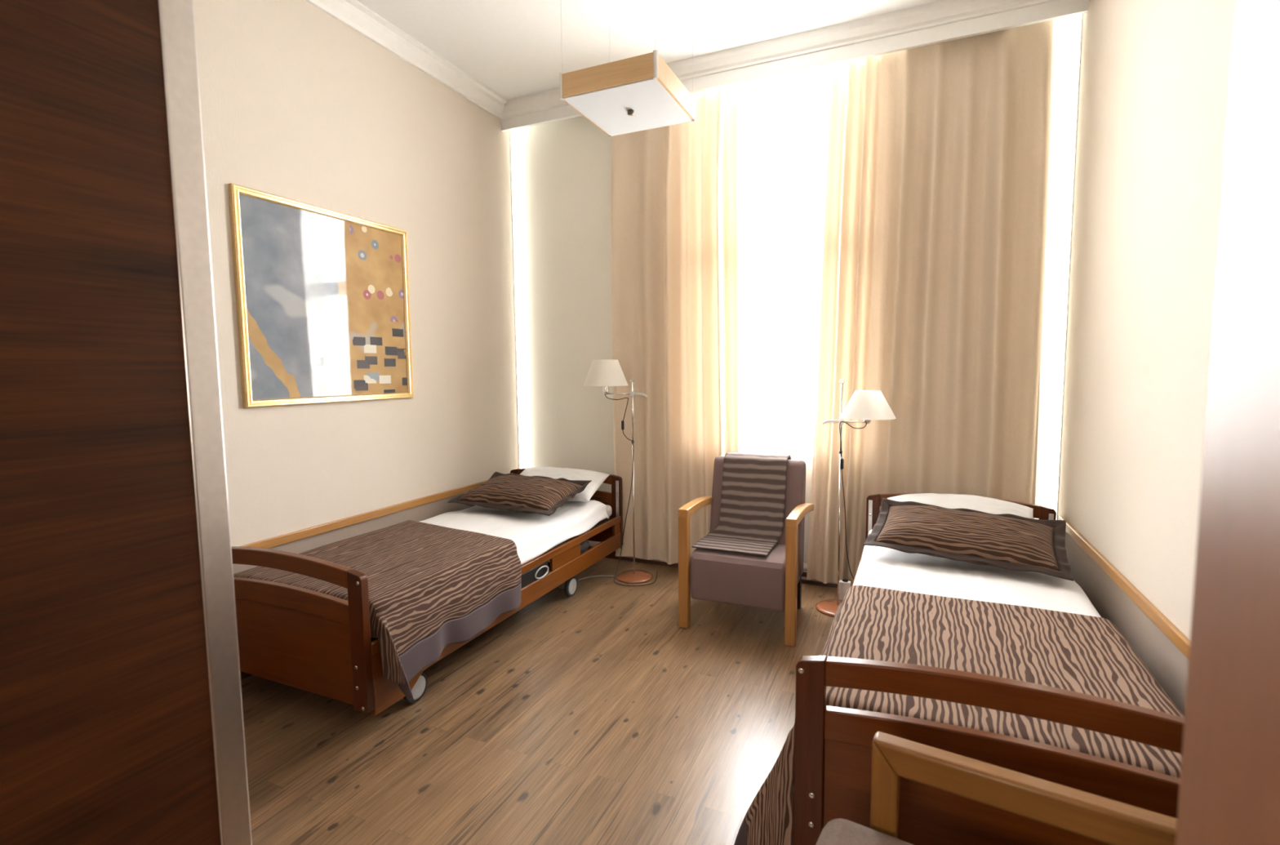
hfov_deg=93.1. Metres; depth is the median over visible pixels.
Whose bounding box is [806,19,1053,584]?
curtain
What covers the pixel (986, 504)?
pillow
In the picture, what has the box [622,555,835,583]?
pipes
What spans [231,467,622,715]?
hospital bed
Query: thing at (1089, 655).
blanket
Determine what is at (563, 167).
wall
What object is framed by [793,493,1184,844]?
hospital bed
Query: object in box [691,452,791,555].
throw
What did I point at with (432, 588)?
blanket
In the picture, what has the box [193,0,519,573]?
wall
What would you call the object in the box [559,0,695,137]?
pendant lamp
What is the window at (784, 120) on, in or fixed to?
hanging from the wall at (563, 167)
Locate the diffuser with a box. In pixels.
[564,78,692,135]
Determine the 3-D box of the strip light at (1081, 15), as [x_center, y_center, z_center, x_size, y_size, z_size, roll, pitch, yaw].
[2.286,-0.606,3.249,0.010,3.200,0.044,2,5,24]
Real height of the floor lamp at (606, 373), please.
1.470 m
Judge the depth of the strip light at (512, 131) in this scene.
4.64 m
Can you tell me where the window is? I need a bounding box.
[739,65,831,84]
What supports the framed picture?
attached to the wall at (297, 104)
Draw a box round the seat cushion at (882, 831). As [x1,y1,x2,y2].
[815,817,912,844]
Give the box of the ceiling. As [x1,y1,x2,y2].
[356,0,941,99]
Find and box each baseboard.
[240,671,252,679]
[586,545,837,587]
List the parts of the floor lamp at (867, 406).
cord, arm, lamp shade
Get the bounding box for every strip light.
[509,129,523,468]
[1054,13,1083,519]
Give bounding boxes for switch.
[621,420,624,430]
[840,457,843,469]
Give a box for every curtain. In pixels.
[610,84,740,564]
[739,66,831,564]
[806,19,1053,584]
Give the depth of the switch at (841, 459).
3.43 m
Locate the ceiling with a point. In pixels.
(513, 48)
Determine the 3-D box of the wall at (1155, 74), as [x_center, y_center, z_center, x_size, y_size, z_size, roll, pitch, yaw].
[1.607,-0.425,1.586,0.100,3.340,4.360,2,5,24]
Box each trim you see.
[240,480,487,548]
[305,0,506,119]
[500,0,1088,131]
[1058,515,1190,658]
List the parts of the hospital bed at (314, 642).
rail, footboard, post, mattress, post, handle plate, release handle, under frame, rail, motor, headboard, post, guide rail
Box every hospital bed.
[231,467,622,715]
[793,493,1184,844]
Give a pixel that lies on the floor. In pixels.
(588, 717)
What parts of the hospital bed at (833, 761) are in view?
post, guide rail, post, rail, footboard, rail, post, guide rail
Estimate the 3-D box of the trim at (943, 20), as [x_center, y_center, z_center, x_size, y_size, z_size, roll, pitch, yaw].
[0.600,-2.182,3.704,3.544,0.185,0.065,2,5,24]
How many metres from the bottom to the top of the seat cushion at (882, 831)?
0.145 m
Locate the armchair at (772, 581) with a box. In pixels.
[678,456,813,646]
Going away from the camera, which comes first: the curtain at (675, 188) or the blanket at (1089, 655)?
the blanket at (1089, 655)
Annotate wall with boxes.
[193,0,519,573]
[514,14,1079,572]
[1057,0,1235,715]
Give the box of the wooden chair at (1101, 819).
[815,731,1177,844]
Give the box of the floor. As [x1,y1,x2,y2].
[240,557,837,844]
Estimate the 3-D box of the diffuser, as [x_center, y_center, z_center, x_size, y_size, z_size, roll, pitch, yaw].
[-0.041,-1.387,2.686,0.420,0.007,0.452,2,5,24]
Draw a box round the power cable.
[555,575,616,589]
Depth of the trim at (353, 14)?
3.56 m
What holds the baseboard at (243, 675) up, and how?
attached to the wall at (297, 104)
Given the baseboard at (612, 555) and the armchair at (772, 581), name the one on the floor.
the armchair at (772, 581)
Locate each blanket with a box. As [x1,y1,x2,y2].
[233,520,521,702]
[733,585,1184,844]
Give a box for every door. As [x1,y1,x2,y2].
[0,0,252,844]
[1175,0,1279,844]
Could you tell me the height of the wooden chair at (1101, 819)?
0.645 m
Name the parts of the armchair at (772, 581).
leg, armrest, seat, backrest, leg, leg, armrest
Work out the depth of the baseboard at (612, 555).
4.36 m
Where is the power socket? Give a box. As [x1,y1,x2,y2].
[839,579,851,599]
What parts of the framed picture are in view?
frame moulding, frame moulding, frame moulding, frame moulding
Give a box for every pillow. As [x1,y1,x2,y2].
[447,471,591,515]
[520,466,609,501]
[862,497,1073,581]
[887,493,1033,518]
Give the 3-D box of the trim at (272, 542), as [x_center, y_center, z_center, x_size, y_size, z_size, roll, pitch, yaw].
[-1.764,0.575,2.894,0.018,0.045,3.850,2,5,24]
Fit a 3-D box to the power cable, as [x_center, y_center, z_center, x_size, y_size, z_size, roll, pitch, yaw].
[-0.271,0.978,4.030,0.638,0.162,0.323,-1,5,1]
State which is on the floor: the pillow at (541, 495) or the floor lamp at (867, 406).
the floor lamp at (867, 406)
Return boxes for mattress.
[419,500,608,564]
[600,504,612,520]
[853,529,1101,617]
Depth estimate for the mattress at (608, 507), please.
4.18 m
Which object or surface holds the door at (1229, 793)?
in the wall
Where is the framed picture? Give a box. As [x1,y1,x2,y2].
[228,182,413,408]
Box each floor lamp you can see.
[583,359,657,586]
[815,378,896,617]
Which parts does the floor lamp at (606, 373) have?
lamp shade, arm, cord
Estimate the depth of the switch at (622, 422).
4.02 m
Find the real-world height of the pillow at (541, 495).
0.186 m
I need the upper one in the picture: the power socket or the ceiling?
the ceiling
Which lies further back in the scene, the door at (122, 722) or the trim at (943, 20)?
the trim at (943, 20)
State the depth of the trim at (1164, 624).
2.14 m

